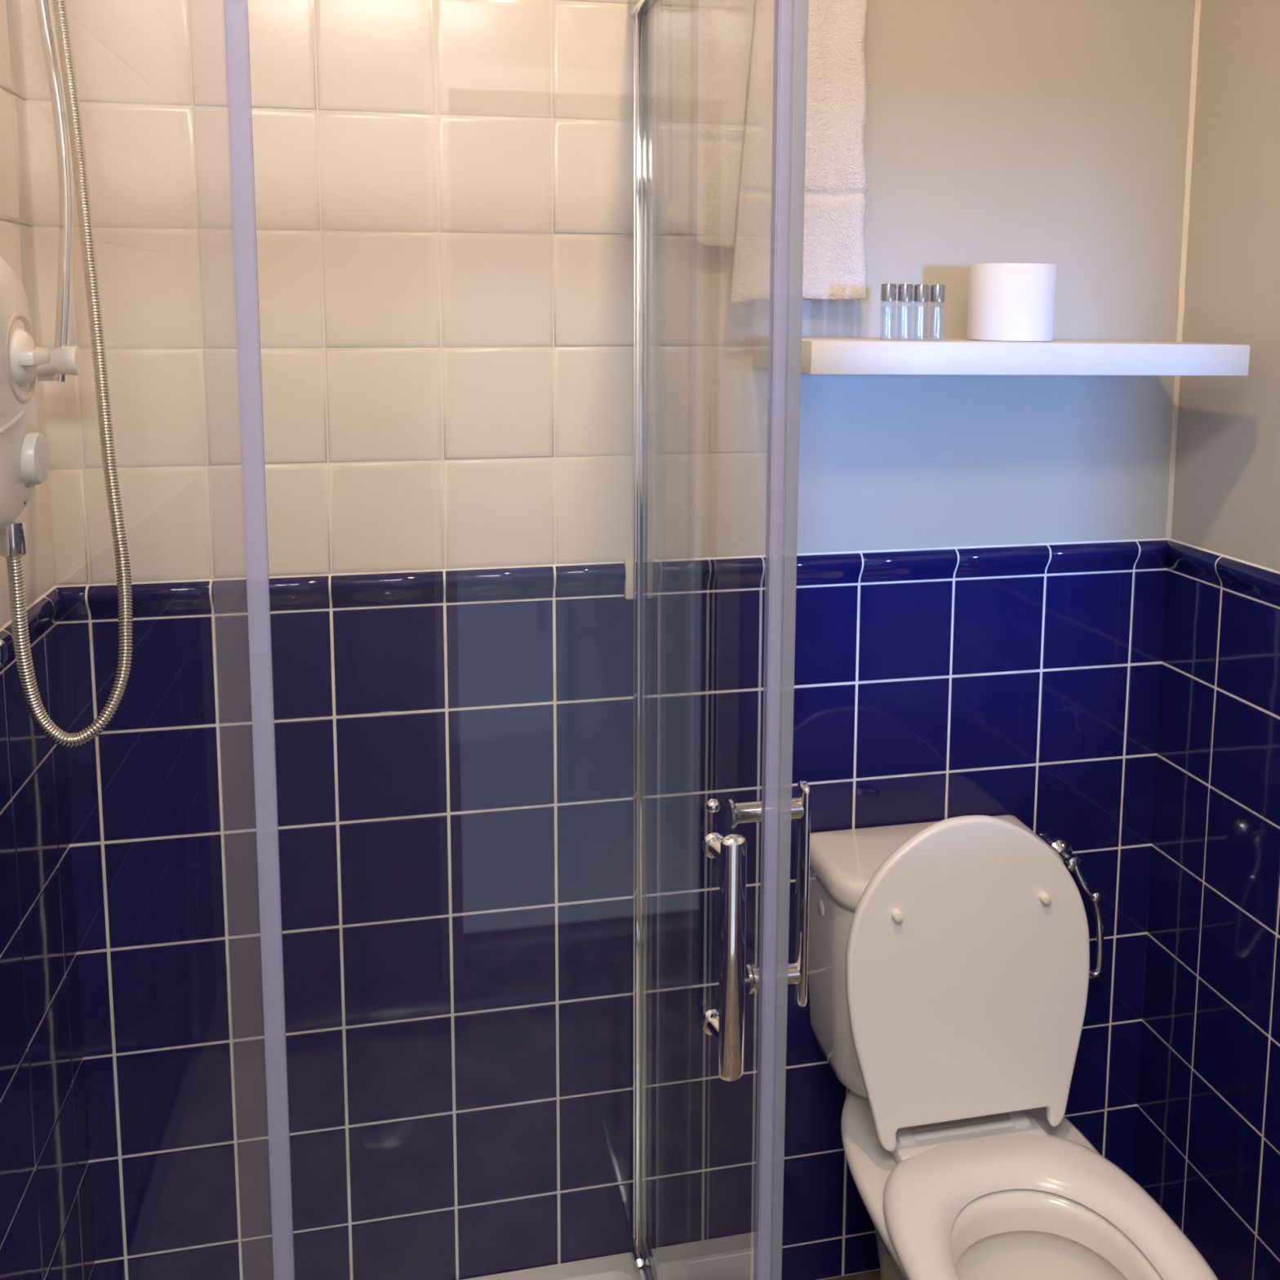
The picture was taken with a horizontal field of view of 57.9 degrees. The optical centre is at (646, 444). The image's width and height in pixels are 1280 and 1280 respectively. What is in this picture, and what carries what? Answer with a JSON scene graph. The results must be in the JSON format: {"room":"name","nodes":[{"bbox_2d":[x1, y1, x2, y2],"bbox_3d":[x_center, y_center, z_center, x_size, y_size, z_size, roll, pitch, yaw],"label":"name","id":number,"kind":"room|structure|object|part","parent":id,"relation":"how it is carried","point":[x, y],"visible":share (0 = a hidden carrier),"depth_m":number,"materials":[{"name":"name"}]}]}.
{"room":"bathroom","nodes":[
{"label":"bathroom","id":0,"kind":"room"},
{"bbox_2d":[0,0,97,1279],"bbox_3d":[-0.579,0.217,0.360,0.115,2.560,2.300,-1,7,-11],"label":"wall","id":1,"kind":"structure","parent":0,"point":[46,1233],"depth_m":1.40,"materials":[{"name":"white tile"}]},
{"bbox_2d":[0,638,7,667],"bbox_3d":[-0.703,0.226,1.248,0.019,0.032,0.032,-1,7,-11],"label":"wall fitting","id":2,"kind":"object","parent":1,"relation":"attached to","point":[3,647],"visible":1,"depth_m":1.25,"materials":[{"name":"silver metal"}]},
{"bbox_2d":[0,256,51,556],"bbox_3d":[-0.623,-0.038,1.056,0.110,0.304,0.280,-1,7,-11],"label":"shower","id":3,"kind":"object","parent":1,"relation":"attached to","point":[24,460],"visible":1,"depth_m":1.09,"materials":[{"name":"white plastic"}]},
{"bbox_2d":[0,520,26,556],"bbox_3d":[-0.616,0.091,1.125,0.023,0.032,0.023,-1,7,-11],"label":"outlet","id":4,"kind":"object","parent":3,"relation":"attached to","point":[13,543],"depth_m":1.12,"materials":[{"name":"silver metal"}]},
{"bbox_2d":[5,0,133,747],"bbox_3d":[-0.609,-0.128,1.247,0.105,0.862,0.301,-1,7,-11],"label":"shower hose","id":5,"kind":"object","parent":3,"relation":"attached to","point":[27,677],"visible":1,"depth_m":1.26,"materials":[{"name":"silver metal"}]},
{"bbox_2d":[35,0,82,382],"bbox_3d":[-0.706,-0.371,1.332,0.073,0.599,0.037,-1,7,-11],"label":"riser rail","id":6,"kind":"object","parent":1,"relation":"attached to","point":[66,360],"visible":0.94,"depth_m":1.35,"materials":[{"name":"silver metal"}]},
{"bbox_2d":[20,0,1195,1279],"bbox_3d":[0.018,0.062,1.690,1.822,2.560,0.115,-1,7,-11],"label":"wall","id":7,"kind":"structure","parent":0,"point":[444,188],"depth_m":1.64,"materials":[{"name":"tile"}]},
{"bbox_3d":[0.007,-0.519,1.571,0.013,1.378,0.009,-1,7,-11],"label":"tile edge trim","id":8,"kind":"part","parent":7,"relation":"part of","materials":[{"name":"white paint"}]},
{"bbox_2d":[752,336,1250,375],"bbox_3d":[0.474,-0.123,1.591,0.610,0.041,0.247,-1,7,-12],"label":"wall shelf","id":9,"kind":"object","parent":7,"relation":"attached to","point":[819,355],"visible":0.94,"depth_m":1.47,"materials":[{"name":"white paint"}]},
{"bbox_2d":[880,284,896,340],"bbox_3d":[0.307,-0.169,1.473,0.019,0.071,0.019,-1,7,-11],"label":"toiletry bottle","id":10,"kind":"object","parent":9,"relation":"on","point":[888,291],"visible":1,"depth_m":1.46,"materials":[{"name":"grey"}]},
{"bbox_2d":[896,284,913,340],"bbox_3d":[0.329,-0.169,1.477,0.019,0.071,0.019,-1,7,-11],"label":"toiletry bottle","id":11,"kind":"object","parent":9,"relation":"on","point":[904,291],"visible":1,"depth_m":1.47,"materials":[{"name":"grey"}]},
{"bbox_2d":[912,284,928,340],"bbox_3d":[0.350,-0.169,1.482,0.019,0.071,0.019,-1,7,-11],"label":"toiletry bottle","id":12,"kind":"object","parent":9,"relation":"on","point":[921,291],"visible":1,"depth_m":1.47,"materials":[{"name":"grey"}]},
{"bbox_2d":[928,284,945,340],"bbox_3d":[0.372,-0.169,1.486,0.019,0.071,0.019,-1,7,-11],"label":"toiletry bottle","id":13,"kind":"object","parent":9,"relation":"on","point":[937,292],"visible":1,"depth_m":1.48,"materials":[{"name":"grey"}]},
{"bbox_2d":[965,262,1057,341],"bbox_3d":[0.495,-0.193,1.575,0.114,0.102,0.113,5,8,28],"label":"toilet roll","id":14,"kind":"object","parent":9,"relation":"on","point":[1006,301],"visible":1,"depth_m":1.53,"materials":[{"name":"white paper"}]},
{"bbox_2d":[1049,838,1103,979],"bbox_3d":[0.676,0.733,1.822,0.070,0.206,0.068,-1,7,-11],"label":"toilet roll holder","id":15,"kind":"object","parent":7,"relation":"attached to","point":[1072,862],"visible":0.73,"depth_m":1.80,"materials":[{"name":"silver metal"}]},
{"bbox_2d":[1165,0,1200,538],"bbox_3d":[0.820,-0.537,1.737,0.006,1.378,0.006,-1,7,-11],"label":"trim","id":16,"kind":"structure","parent":7,"relation":"attached to","point":[1197,4],"depth_m":1.77,"materials":[{"name":"beige"}]},
{"bbox_3d":[0.228,-0.679,1.575,0.420,0.040,0.052,-1,7,-11],"label":"towel rail","id":17,"kind":"object","parent":7,"relation":"attached to","visible":0},
{"bbox_2d":[661,0,867,304],"bbox_3d":[0.160,-0.443,1.569,0.286,0.503,0.057,-1,7,-11],"label":"bath towel","id":18,"kind":"object","parent":17,"relation":"hanging from","point":[722,51],"visible":0.77,"depth_m":1.56,"materials":[{"name":"white fabric"}]},
{"bbox_2d":[822,1269,879,1279],"bbox_3d":[0.255,1.520,0.684,1.822,0.100,2.500,-1,7,-11],"label":"floor","id":19,"kind":"structure","parent":0,"point":[875,1274],"depth_m":1.85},
{"bbox_2d":[462,1248,666,1279],"bbox_3d":[-0.304,1.335,1.370,0.801,0.106,0.691,-1,7,-11],"label":"shower tray","id":20,"kind":"object","parent":19,"relation":"on","point":[620,1266],"visible":0.84,"depth_m":1.74,"materials":[{"name":"white ceramic"}]},
{"bbox_2d":[222,0,810,1279],"bbox_3d":[-0.292,0.360,1.244,0.812,1.859,0.692,-1,7,-11],"label":"shower door","id":21,"kind":"structure","parent":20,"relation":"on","point":[776,809],"depth_m":0.97,"materials":[{"name":"silver glass"}]},
{"bbox_3d":[0.056,1.262,1.442,0.026,0.022,0.652,-1,7,-11],"label":"rail","id":22,"kind":"part","parent":21,"relation":"part of","materials":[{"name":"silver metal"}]},
{"bbox_3d":[0.060,-0.553,1.228,0.034,0.040,0.654,-1,7,-11],"label":"rail","id":23,"kind":"part","parent":21,"relation":"part of","materials":[{"name":"silver metal"}]},
{"bbox_3d":[0.066,0.434,0.993,0.022,0.217,0.045,-3,7,-25],"label":"handle","id":24,"kind":"part","parent":21,"relation":"part of","materials":[{"name":"silver metal"}]},
{"bbox_3d":[0.114,0.428,1.092,0.078,0.220,0.027,-1,7,-11],"label":"handle","id":25,"kind":"part","parent":21,"relation":"part of","materials":[{"name":"silver metal"}]},
{"bbox_2d":[807,814,1217,1279],"bbox_3d":[0.466,0.941,1.486,0.375,0.863,0.690,-1,7,-11],"label":"toilet","id":26,"kind":"object","parent":19,"relation":"on","point":[948,959],"visible":1,"depth_m":1.54,"materials":[{"name":"white ceramic"}]},
{"bbox_3d":[0.425,0.612,1.696,0.357,0.046,0.190,-1,7,-11],"label":"cistern lid","id":27,"kind":"part","parent":26,"relation":"part of","materials":[{"name":"white ceramic"}]},
{"bbox_3d":[0.434,0.716,1.556,0.351,0.431,0.060,-1,7,-11],"label":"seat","id":28,"kind":"part","parent":26,"relation":"part of","materials":[{"name":"white plastic"}]},
{"bbox_3d":[0.486,0.975,1.381,0.358,0.022,0.469,-1,7,-11],"label":"seat","id":29,"kind":"part","parent":26,"relation":"part of","materials":[{"name":"white plastic"}]},
{"bbox_2d":[1133,0,1279,1279],"bbox_3d":[1.093,0.180,0.699,0.115,2.560,2.300,-1,7,-11],"label":"wall","id":30,"kind":"structure","parent":0,"point":[1207,1144],"depth_m":1.70,"materials":[{"name":"beige paint"}]}
]}

